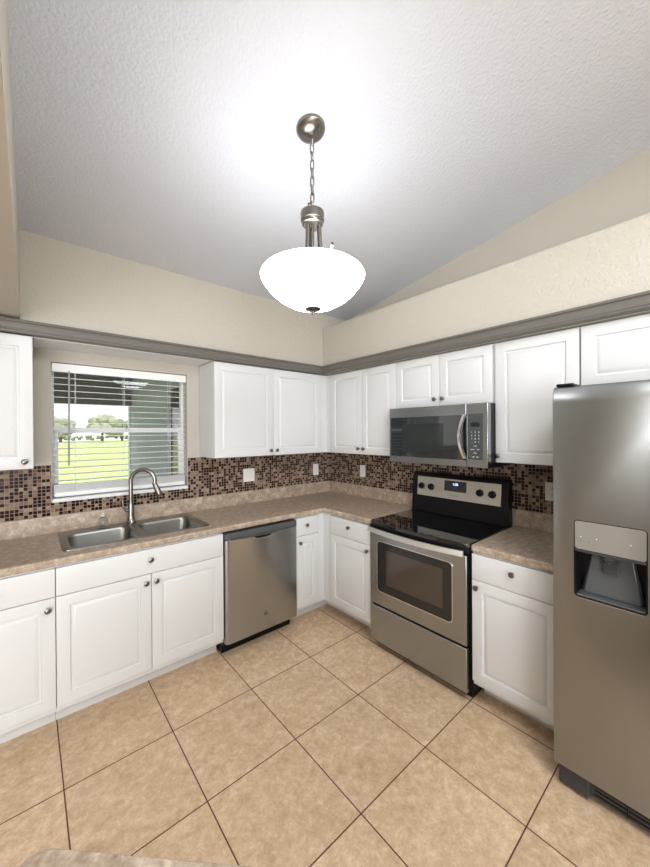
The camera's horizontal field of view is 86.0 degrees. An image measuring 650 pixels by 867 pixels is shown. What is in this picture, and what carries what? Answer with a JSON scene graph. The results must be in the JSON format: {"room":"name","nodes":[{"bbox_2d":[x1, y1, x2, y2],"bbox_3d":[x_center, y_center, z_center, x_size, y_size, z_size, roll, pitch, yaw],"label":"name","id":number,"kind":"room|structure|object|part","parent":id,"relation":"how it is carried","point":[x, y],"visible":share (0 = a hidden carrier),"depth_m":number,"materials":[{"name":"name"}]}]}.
{"room":"kitchen","nodes":[
{"label":"kitchen","id":0,"kind":"room"},
{"bbox_2d":[0,0,19,318],"bbox_3d":[-0.896,-1.419,-1.458,3.187,1.560,6.860,-1,0,-41],"label":"wall","id":1,"kind":"structure","parent":0,"point":[9,215],"depth_m":1.13,"materials":[{"name":"beige paint"}]},
{"bbox_2d":[0,347,329,521],"bbox_3d":[-2.128,-0.027,2.100,5.920,3.200,0.166,-1,0,-41],"label":"wall","id":2,"kind":"structure","parent":0,"point":[24,493],"depth_m":2.65,"materials":[{"name":"beige paint"}]},
{"bbox_2d":[0,333,33,470],"bbox_3d":[-1.984,-0.173,1.884,0.619,0.754,0.346,-1,0,-41],"label":"upper cabinet","id":3,"kind":"object","parent":2,"relation":"attached to","point":[16,351],"visible":1,"depth_m":1.94,"materials":[{"name":"white wood"}]},
{"bbox_3d":[-1.674,0.158,1.940,0.031,0.031,0.028,-1,0,-41],"label":"knob","id":4,"kind":"part","parent":3,"relation":"part of","materials":[{"name":"silver metal"}]},
{"bbox_2d":[51,371,187,502],"bbox_3d":[-1.501,-0.011,2.614,0.876,0.927,0.149,-1,0,-41],"label":"window","id":5,"kind":"structure","parent":2,"relation":"in","point":[54,433],"depth_m":2.51,"materials":[{"name":"white plastic"}]},
{"bbox_3d":[-1.524,0.176,2.644,0.836,0.438,0.040,-1,0,-41],"label":"sash","id":6,"kind":"part","parent":5,"relation":"part of","materials":[{"name":"white"}]},
{"bbox_2d":[51,362,185,496],"bbox_3d":[-1.483,-0.025,2.593,0.868,0.892,0.076,-1,0,-41],"label":"window blind","id":7,"kind":"object","parent":5,"relation":"attached to","point":[71,489],"visible":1,"depth_m":2.53,"materials":[{"name":"white plastic"}]},
{"bbox_3d":[-1.486,0.406,2.601,0.852,0.031,0.054,-1,0,-41],"label":"rail","id":8,"kind":"part","parent":7,"relation":"part of","materials":[{"name":"white plastic"}]},
{"bbox_3d":[-1.486,-0.008,2.601,0.616,0.830,0.060,-1,0,-41],"label":"ladder cord","id":9,"kind":"part","parent":7,"relation":"part of","materials":[{"name":"white fabric"}]},
{"bbox_3d":[-1.482,0.440,2.597,0.874,0.024,0.099,-1,0,-41],"label":"sill","id":10,"kind":"part","parent":5,"relation":"part of","materials":[{"name":"white paint"}]},
{"bbox_2d":[33,337,209,365],"bbox_3d":[-1.374,-0.560,2.463,1.055,0.002,0.274,-1,0,-41],"label":"trim","id":11,"kind":"structure","parent":2,"relation":"attached to","point":[38,342],"depth_m":2.39,"materials":[{"name":"white"}]},
{"bbox_2d":[0,452,329,521],"bbox_3d":[-1.313,0.368,2.691,3.600,0.332,0.006,-1,0,-41],"label":"tile backsplash","id":12,"kind":"structure","parent":2,"relation":"attached to","point":[24,493],"depth_m":2.89,"materials":[{"name":"tile"}]},
{"bbox_2d":[0,229,343,375],"bbox_3d":[-1.994,-0.891,1.934,5.600,0.672,0.276,-1,0,-41],"label":"soffit","id":13,"kind":"object","parent":2,"relation":"attached to","point":[62,283],"depth_m":2.43,"materials":[{"name":"beige paint"}]},
{"bbox_2d":[243,468,254,481],"bbox_3d":[-0.699,0.382,3.207,0.114,0.120,0.007,-1,0,-41],"label":"light switch","id":14,"kind":"object","parent":2,"relation":"attached to","point":[248,474],"visible":1,"depth_m":3.20,"materials":[{"name":"white plastic"}]},
{"bbox_2d":[199,361,326,457],"bbox_3d":[-0.392,-0.188,3.255,1.444,0.754,0.333,-1,0,-41],"label":"upper cabinet","id":15,"kind":"object","parent":2,"relation":"attached to","point":[246,411],"visible":0.97,"depth_m":2.94,"materials":[{"name":"white wood"}]},
{"bbox_3d":[-0.656,-0.182,2.861,0.528,0.744,0.020,-1,0,-41],"label":"door","id":16,"kind":"part","parent":15,"relation":"part of","materials":[{"name":"white wood"}]},
{"bbox_3d":[-0.250,-0.186,3.208,0.534,0.744,0.020,-1,0,-41],"label":"door","id":17,"kind":"part","parent":15,"relation":"part of","materials":[{"name":"white wood"}]},
{"bbox_2d":[313,464,318,474],"bbox_3d":[-0.098,0.384,3.722,0.072,0.118,0.007,-1,0,-41],"label":"light switch","id":18,"kind":"object","parent":2,"relation":"attached to","point":[315,466],"visible":1,"depth_m":3.72,"materials":[{"name":"white plastic"}]},
{"bbox_2d":[0,604,649,866],"bbox_3d":[0.111,1.627,-0.498,5.920,0.120,7.020,-1,0,-41],"label":"floor","id":19,"kind":"structure","parent":0,"point":[309,741],"depth_m":1.60,"materials":[{"name":"tile"}]},
{"bbox_2d":[0,567,55,743],"bbox_3d":[-1.759,1.132,1.879,0.459,0.879,0.645,-1,0,-41],"label":"base cabinet","id":20,"kind":"object","parent":19,"relation":"on","point":[27,599],"visible":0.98,"depth_m":1.74,"materials":[{"name":"white wood"}]},
{"bbox_3d":[-1.577,0.775,1.662,0.457,0.146,0.020,-1,0,-41],"label":"drawer","id":21,"kind":"part","parent":20,"relation":"part of","materials":[{"name":"white wood"}]},
{"bbox_3d":[-1.410,0.902,1.773,0.031,0.031,0.028,-1,0,-41],"label":"knob","id":22,"kind":"part","parent":20,"relation":"part of","materials":[{"name":"silver metal"}]},
{"bbox_2d":[19,848,250,866],"bbox_3d":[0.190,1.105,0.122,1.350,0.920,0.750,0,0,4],"label":"countertop","id":23,"kind":"structure","parent":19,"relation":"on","point":[54,857],"depth_m":0.53,"materials":[{"name":"stone"}]},
{"bbox_2d":[55,533,223,719],"bbox_3d":[-1.236,1.127,2.326,0.915,0.879,0.645,-1,0,-41],"label":"base cabinet","id":24,"kind":"object","parent":19,"relation":"on","point":[124,621],"visible":0.89,"depth_m":2.05,"materials":[{"name":"white wood"}]},
{"bbox_3d":[-1.226,1.136,1.962,0.455,0.575,0.020,-1,0,-41],"label":"door","id":25,"kind":"part","parent":24,"relation":"part of","materials":[{"name":"white wood"}]},
{"bbox_3d":[-1.054,0.770,2.109,0.913,0.146,0.020,-1,0,-41],"label":"drawer","id":26,"kind":"part","parent":24,"relation":"part of","materials":[{"name":"white wood"}]},
{"bbox_3d":[-0.877,1.132,2.259,0.455,0.575,0.020,-1,0,-41],"label":"door","id":27,"kind":"part","parent":24,"relation":"part of","materials":[{"name":"white wood"}]},
{"bbox_2d":[216,518,296,653],"bbox_3d":[-0.644,1.122,2.812,0.603,0.878,0.648,-1,0,-41],"label":"dishwasher","id":28,"kind":"object","parent":19,"relation":"on","point":[260,587],"visible":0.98,"depth_m":2.56,"materials":[{"name":"silver metal"}]},
{"bbox_3d":[-0.678,1.524,2.857,0.587,0.075,0.515,-1,0,-41],"label":"toe panel","id":29,"kind":"part","parent":28,"relation":"part of","materials":[{"name":"black plastic"}]},
{"bbox_2d":[291,512,326,618],"bbox_3d":[-0.077,1.116,3.318,0.903,0.879,0.645,-1,0,-41],"label":"base cabinet","id":30,"kind":"object","parent":19,"relation":"on","point":[309,528],"visible":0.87,"depth_m":2.90,"materials":[{"name":"white wood"}]},
{"bbox_2d":[0,481,412,576],"bbox_3d":[-0.784,0.608,2.382,3.200,0.152,1.161,-1,0,-41],"label":"countertop","id":31,"kind":"structure","parent":30,"relation":"on","point":[32,544],"depth_m":2.65,"materials":[{"name":"stone"}]},
{"bbox_2d":[57,513,208,551],"bbox_3d":[-1.270,0.730,2.352,0.832,0.178,0.472,-1,0,-41],"label":"sink","id":32,"kind":"object","parent":31,"relation":"in","point":[94,536],"visible":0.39,"depth_m":2.37,"materials":[{"name":"silver metal"}]},
{"bbox_2d":[98,512,107,527],"bbox_3d":[-1.528,0.594,2.398,0.058,0.098,0.058,-1,0,-41],"label":"soap bottle","id":33,"kind":"object","parent":32,"relation":"on","point":[103,521],"visible":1,"depth_m":2.38,"materials":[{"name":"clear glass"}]},
{"bbox_3d":[-1.395,0.732,2.194,0.359,0.176,0.353,-1,0,-41],"label":"bowl","id":34,"kind":"part","parent":32,"relation":"part of","materials":[{"name":"silver metal"}]},
{"bbox_3d":[-1.092,0.729,2.454,0.353,0.176,0.353,-1,0,-41],"label":"bowl","id":35,"kind":"part","parent":32,"relation":"part of","materials":[{"name":"silver metal"}]},
{"bbox_2d":[121,468,162,523],"bbox_3d":[-1.313,0.444,2.512,0.269,0.394,0.062,0,0,-8],"label":"kitchen faucet","id":36,"kind":"object","parent":31,"relation":"on","point":[131,515],"visible":1,"depth_m":2.49,"materials":[{"name":"silver metal"}]},
{"bbox_3d":[-1.421,0.516,2.478,0.048,0.094,0.021,-1,0,-41],"label":"handle","id":37,"kind":"part","parent":36,"relation":"part of","materials":[{"name":"silver metal"}]},
{"bbox_3d":[-1.313,0.375,2.512,0.192,0.256,0.028,0,0,-8],"label":"spout","id":38,"kind":"part","parent":36,"relation":"part of","materials":[{"name":"silver metal"}]},
{"bbox_3d":[-0.149,0.762,2.883,0.227,0.146,0.020,-1,0,-41],"label":"drawer","id":39,"kind":"part","parent":30,"relation":"part of","materials":[{"name":"white wood"}]},
{"bbox_3d":[-0.147,1.125,2.884,0.227,0.575,0.020,-1,0,-41],"label":"door","id":40,"kind":"part","parent":30,"relation":"part of","materials":[{"name":"white wood"}]},
{"bbox_2d":[324,512,372,627],"bbox_3d":[0.346,1.114,3.023,0.645,0.879,0.670,-1,0,-41],"label":"base cabinet","id":41,"kind":"object","parent":19,"relation":"on","point":[346,541],"visible":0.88,"depth_m":2.77,"materials":[{"name":"white wood"}]},
{"bbox_3d":[0.197,0.760,2.756,0.020,0.146,0.452,-1,0,-41],"label":"drawer","id":42,"kind":"part","parent":41,"relation":"part of","materials":[{"name":"white wood"}]},
{"bbox_3d":[0.200,1.123,2.757,0.020,0.575,0.452,-1,0,-41],"label":"door","id":43,"kind":"part","parent":41,"relation":"part of","materials":[{"name":"white wood"}]},
{"bbox_2d":[367,471,511,697],"bbox_3d":[0.783,0.935,2.455,0.668,1.235,0.763,-1,0,-41],"label":"range","id":44,"kind":"object","parent":19,"relation":"on","point":[421,556],"visible":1,"depth_m":2.32,"materials":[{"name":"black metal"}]},
{"bbox_3d":[0.565,0.948,2.284,0.003,0.366,0.588,-1,0,-41],"label":"window trim","id":45,"kind":"part","parent":44,"relation":"part of","materials":[{"name":"black glass"}]},
{"bbox_3d":[0.541,0.694,2.268,0.060,0.031,0.731,-1,0,-41],"label":"door handle","id":46,"kind":"part","parent":44,"relation":"part of","materials":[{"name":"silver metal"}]},
{"bbox_3d":[0.587,0.967,2.293,0.041,0.524,0.739,-1,0,-41],"label":"oven door","id":47,"kind":"part","parent":44,"relation":"part of","materials":[{"name":"silver metal"}]},
{"bbox_3d":[0.590,1.370,2.295,0.041,0.257,0.739,-1,0,-41],"label":"storage drawer","id":48,"kind":"part","parent":44,"relation":"part of","materials":[{"name":"silver metal"}]},
{"bbox_3d":[0.782,0.424,2.834,0.028,0.052,0.052,-1,0,-41],"label":"burner knob","id":49,"kind":"part","parent":44,"relation":"part of","materials":[{"name":"black plastic"}]},
{"bbox_2d":[371,509,511,547],"bbox_3d":[0.796,0.644,2.464,0.623,0.026,0.760,-1,0,-41],"label":"cooktop","id":50,"kind":"object","parent":44,"relation":"in","point":[441,528],"depth_m":2.36,"materials":[{"name":"black glass"}]},
{"bbox_3d":[0.981,0.423,2.622,0.017,0.151,0.666,-1,0,-41],"label":"control panel","id":51,"kind":"part","parent":44,"relation":"part of","materials":[{"name":"silver metal"}]},
{"bbox_3d":[1.093,0.423,2.470,0.028,0.052,0.052,-1,0,-41],"label":"burner knob","id":52,"kind":"part","parent":44,"relation":"part of","materials":[{"name":"black plastic"}]},
{"bbox_3d":[1.150,0.423,2.404,0.028,0.052,0.052,-1,0,-41],"label":"burner knob","id":53,"kind":"part","parent":44,"relation":"part of","materials":[{"name":"black plastic"}]},
{"bbox_2d":[472,552,553,730],"bbox_3d":[1.208,1.112,2.015,0.645,0.879,0.445,-1,0,-41],"label":"base cabinet","id":54,"kind":"object","parent":19,"relation":"on","point":[513,645],"visible":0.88,"depth_m":1.82,"materials":[{"name":"white wood"}]},
{"bbox_3d":[0.972,0.737,1.813,0.028,0.031,0.031,-1,0,-41],"label":"knob","id":55,"kind":"part","parent":54,"relation":"part of","materials":[{"name":"silver metal"}]},
{"bbox_2d":[471,509,552,571],"bbox_3d":[1.216,0.596,2.024,0.626,0.152,0.448,-1,0,-41],"label":"countertop","id":56,"kind":"structure","parent":54,"relation":"on","point":[529,542],"depth_m":2.02,"materials":[{"name":"stone"}]},
{"bbox_3d":[0.990,0.758,1.829,0.020,0.146,0.444,-1,0,-41],"label":"drawer","id":57,"kind":"part","parent":54,"relation":"part of","materials":[{"name":"white wood"}]},
{"bbox_2d":[552,379,649,832],"bbox_3d":[1.564,0.659,1.421,0.822,1.760,0.905,-1,0,-41],"label":"refrigerator","id":58,"kind":"object","parent":19,"relation":"on","point":[601,432],"visible":1,"depth_m":1.41,"materials":[{"name":"grey metal"}]},
{"bbox_3d":[1.159,0.516,1.421,0.060,0.034,0.060,-1,0,-41],"label":"spout","id":59,"kind":"part","parent":58,"relation":"part of","materials":[{"name":"grey plastic"}]},
{"bbox_3d":[1.135,0.689,1.393,0.003,0.003,0.209,-1,0,-41],"label":"trim","id":60,"kind":"part","parent":58,"relation":"part of","materials":[{"name":"silver metal"}]},
{"bbox_3d":[1.152,0.426,1.409,0.051,0.118,0.226,-1,0,-41],"label":"dispenser panel","id":61,"kind":"part","parent":58,"relation":"part of","materials":[{"name":"silver metal"}]},
{"bbox_3d":[1.165,0.526,1.419,0.080,0.324,0.233,-1,0,-41],"label":"dispenser frame","id":62,"kind":"part","parent":58,"relation":"part of","materials":[{"name":"black plastic"}]},
{"bbox_3d":[1.182,0.591,1.434,0.026,0.173,0.206,-1,0,-41],"label":"plate","id":63,"kind":"part","parent":58,"relation":"part of","materials":[{"name":"grey plastic"}]},
{"bbox_2d":[7,0,649,320],"bbox_3d":[1.243,-1.758,0.478,2.880,1.303,7.020,-1,0,-41],"label":"ceiling","id":64,"kind":"structure","parent":0,"point":[161,134],"depth_m":1.55,"materials":[{"name":"white paint"}]},
{"bbox_2d":[260,113,364,314],"bbox_3d":[-0.057,-0.962,1.572,0.469,0.851,0.469,-1,0,-41],"label":"pendant light","id":65,"kind":"object","parent":64,"relation":"hanging from","point":[310,279],"visible":1,"depth_m":1.47,"materials":[{"name":"white glass"}]},
{"bbox_3d":[-0.082,-0.817,1.541,0.021,0.237,0.041,0,0,39],"label":"arm","id":66,"kind":"part","parent":65,"relation":"part of","materials":[{"name":"silver metal"}]},
{"bbox_3d":[-0.058,-1.183,1.571,0.011,0.335,0.012,-1,0,-41],"label":"cord","id":67,"kind":"part","parent":65,"relation":"part of","materials":[{"name":"white plastic"}]},
{"bbox_3d":[-0.058,-1.173,1.571,0.018,0.348,0.018,0,0,-20],"label":"chain","id":68,"kind":"part","parent":65,"relation":"part of","materials":[{"name":"silver metal"}]},
{"bbox_3d":[-0.055,-0.646,1.573,0.469,0.167,0.469,-1,0,-41],"label":"lamp shade","id":69,"kind":"part","parent":65,"relation":"part of","materials":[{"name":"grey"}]},
{"bbox_3d":[-0.055,-0.739,1.573,0.015,0.400,0.015,-1,0,-41],"label":"stem","id":70,"kind":"part","parent":65,"relation":"part of","materials":[{"name":"silver metal"}]},
{"bbox_3d":[-0.015,-0.818,1.566,0.041,0.237,0.021,0,0,9],"label":"arm","id":71,"kind":"part","parent":65,"relation":"part of","materials":[{"name":"silver metal"}]},
{"bbox_2d":[330,148,649,526],"bbox_3d":[2.335,-0.454,1.304,0.166,4.000,6.860,-1,0,-41],"label":"wall","id":72,"kind":"structure","parent":0,"point":[621,194],"depth_m":2.33,"materials":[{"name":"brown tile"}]},
{"bbox_2d":[327,363,395,455],"bbox_3d":[0.388,-0.193,3.197,0.333,0.754,0.863,-1,0,-41],"label":"upper cabinet","id":73,"kind":"object","parent":72,"relation":"attached to","point":[359,402],"visible":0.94,"depth_m":3.07,"materials":[{"name":"white wood"}]},
{"bbox_3d":[0.195,-0.189,3.225,0.020,0.744,0.402,-1,0,-41],"label":"door","id":74,"kind":"part","parent":73,"relation":"part of","materials":[{"name":"white wood"}]},
{"bbox_3d":[0.449,-0.190,2.928,0.020,0.744,0.374,-1,0,-41],"label":"door","id":75,"kind":"part","parent":73,"relation":"part of","materials":[{"name":"white wood"}]},
{"bbox_2d":[360,465,364,476],"bbox_3d":[0.375,0.374,3.471,0.007,0.118,0.072,-1,0,-41],"label":"wall outlet","id":76,"kind":"object","parent":72,"relation":"attached to","point":[362,467],"visible":1,"depth_m":3.47,"materials":[{"name":"white plastic"}]},
{"bbox_2d":[330,452,552,514],"bbox_3d":[0.897,0.343,2.871,0.006,0.352,2.594,-1,0,-41],"label":"tile backsplash","id":77,"kind":"structure","parent":72,"relation":"attached to","point":[528,480],"depth_m":2.93,"materials":[{"name":"tile"}]},
{"bbox_2d":[396,344,493,408],"bbox_3d":[0.915,-0.383,2.579,0.333,0.377,0.760,-1,0,-41],"label":"upper cabinet","id":78,"kind":"object","parent":72,"relation":"attached to","point":[466,376],"visible":0.94,"depth_m":2.44,"materials":[{"name":"white wood"}]},
{"bbox_3d":[0.695,-0.379,2.639,0.020,0.368,0.380,-1,0,-41],"label":"door","id":79,"kind":"part","parent":78,"relation":"part of","materials":[{"name":"white wood"}]},
{"bbox_2d":[390,402,514,468],"bbox_3d":[0.883,0.014,2.527,0.455,0.410,0.759,-1,0,-41],"label":"microwave oven","id":80,"kind":"object","parent":78,"relation":"attached to","point":[459,435],"visible":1,"depth_m":2.33,"materials":[{"name":"silver metal"}]},
{"bbox_3d":[0.699,0.026,2.463,0.002,0.290,0.588,-1,0,-41],"label":"door glass","id":81,"kind":"part","parent":80,"relation":"part of","materials":[{"name":"grey glass"}]},
{"bbox_3d":[0.717,0.013,2.476,0.044,0.406,0.621,-1,0,-41],"label":"door","id":82,"kind":"part","parent":80,"relation":"part of","materials":[{"name":"black glass"}]},
{"bbox_3d":[0.872,0.019,2.226,0.059,0.284,0.023,0,0,-10],"label":"handle","id":83,"kind":"part","parent":80,"relation":"part of","materials":[{"name":"silver metal"}]},
{"bbox_3d":[0.939,0.020,2.181,0.002,0.289,0.097,-1,0,-41],"label":"keypad panel","id":84,"kind":"part","parent":80,"relation":"part of","materials":[{"name":"grey"}]},
{"bbox_3d":[0.943,-0.379,2.349,0.020,0.368,0.375,-1,0,-41],"label":"door","id":85,"kind":"part","parent":78,"relation":"part of","materials":[{"name":"white wood"}]},
{"bbox_2d":[323,213,649,375],"bbox_3d":[2.190,-0.811,1.103,0.322,0.462,6.424,-1,0,-41],"label":"soffit","id":86,"kind":"object","parent":72,"relation":"attached to","point":[612,262],"depth_m":2.10,"materials":[{"name":"beige paint"}]},
{"bbox_2d":[494,327,580,465],"bbox_3d":[1.312,-0.196,2.117,0.333,0.754,0.453,-1,0,-41],"label":"upper cabinet","id":87,"kind":"object","parent":72,"relation":"attached to","point":[527,370],"visible":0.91,"depth_m":2.04,"materials":[{"name":"white wood"}]},
{"bbox_2d":[545,482,552,500],"bbox_3d":[1.444,0.371,2.221,0.007,0.118,0.072,-1,0,-41],"label":"wall outlet","id":88,"kind":"object","parent":72,"relation":"attached to","point":[548,485],"visible":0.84,"depth_m":2.23,"materials":[{"name":"white plastic"}]},
{"bbox_2d":[580,313,649,384],"bbox_3d":[1.757,-0.407,1.594,0.333,0.333,0.919,-1,0,-41],"label":"upper cabinet","id":89,"kind":"object","parent":72,"relation":"attached to","point":[618,350],"visible":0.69,"depth_m":1.74,"materials":[{"name":"white wood"}]},
{"label":"outside","id":90,"kind":"structure","parent":0,"visible":0},
{"bbox_2d":[58,440,127,483],"bbox_3d":[-44.457,2.018,40.532,160.000,0.200,106.400,-1,0,-41],"label":"lawn","id":91,"kind":"structure","parent":90,"point":[120,444],"depth_m":22.26,"materials":[{"name":"green plant"}]},
{"bbox_2d":[54,417,75,441],"bbox_3d":[-52.377,-0.716,69.136,5.029,5.168,4.869,-1,0,-41],"label":"tree","id":92,"kind":"object","parent":91,"relation":"on","point":[62,422],"visible":0.4,"depth_m":67.98,"materials":[{"name":"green plant"}]},
{"bbox_2d":[58,443,127,445],"bbox_3d":[-27.481,1.706,64.528,53.000,0.029,4.000,-1,0,-41],"label":"path","id":93,"kind":"structure","parent":91,"relation":"on","point":[127,443],"depth_m":56.20,"materials":[{"name":"concrete"}]},
{"bbox_2d":[58,436,127,440],"bbox_3d":[-56.887,0.906,77.531,80.802,1.562,3.375,-1,0,-41],"label":"hedge","id":94,"kind":"object","parent":91,"relation":"on","point":[75,437],"visible":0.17,"depth_m":79.79,"materials":[{"name":"green plant"}]},
{"bbox_2d":[86,414,118,442],"bbox_3d":[-45.038,-1.090,70.661,5.564,5.809,5.159,-1,0,-41],"label":"tree","id":95,"kind":"object","parent":91,"relation":"on","point":[92,419],"visible":0.64,"depth_m":69.60,"materials":[{"name":"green plant"}]},
{"bbox_2d":[110,419,127,440],"bbox_3d":[-46.964,-0.815,79.969,5.620,5.218,6.722,-1,0,-41],"label":"tree","id":96,"kind":"object","parent":91,"relation":"on","point":[120,420],"visible":0.3,"depth_m":78.28,"materials":[{"name":"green plant"}]},
{"bbox_3d":[-2.089,-0.011,-2.376,0.160,3.200,6.700,-1,0,-41],"label":"wall","id":97,"kind":"structure","parent":0,"visible":0},
{"bbox_2d":[0,290,649,374],"bbox_3d":[0.063,-0.600,-0.716,5.278,0.077,6.424,-1,0,-41],"label":"trim","id":98,"kind":"structure","parent":97,"relation":"attached to","point":[638,302],"depth_m":2.19,"materials":[{"name":"grey paint"}]},
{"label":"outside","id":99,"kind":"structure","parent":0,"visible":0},
{"bbox_2d":[130,379,178,477],"bbox_3d":[-1.066,0.369,5.348,2.770,2.468,3.389,-1,0,-41],"label":"wall","id":100,"kind":"structure","parent":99,"point":[141,419],"depth_m":4.73,"materials":[{"name":"paint"}]},
{"bbox_2d":[128,407,130,478],"bbox_3d":[-3.193,0.587,5.691,0.017,2.058,0.098,-1,0,-41],"label":"trim","id":101,"kind":"structure","parent":100,"relation":"attached to","point":[129,426],"depth_m":5.66,"materials":[{"name":"white"}]},
{"bbox_2d":[170,388,178,474],"bbox_3d":[-1.663,0.548,3.994,0.040,2.128,0.568,-1,0,-41],"label":"door","id":102,"kind":"structure","parent":100,"relation":"in","point":[174,407],"depth_m":4.07,"materials":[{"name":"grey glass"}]},
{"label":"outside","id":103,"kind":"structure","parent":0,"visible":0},
{"bbox_2d":[54,372,133,379],"bbox_3d":[-3.062,-0.911,3.643,8.000,0.130,3.389,-1,0,-41],"label":"ceiling","id":104,"kind":"structure","parent":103,"point":[59,373],"depth_m":5.19,"materials":[{"name":"grey paint"}]},
{"bbox_2d":[54,374,130,406],"bbox_3d":[-5.155,-0.628,3.963,5.229,0.410,0.179,-1,0,-41],"label":"beam","id":105,"kind":"structure","parent":104,"relation":"attached to","point":[97,397],"depth_m":5.25,"materials":[{"name":"grey paint"}]}
]}

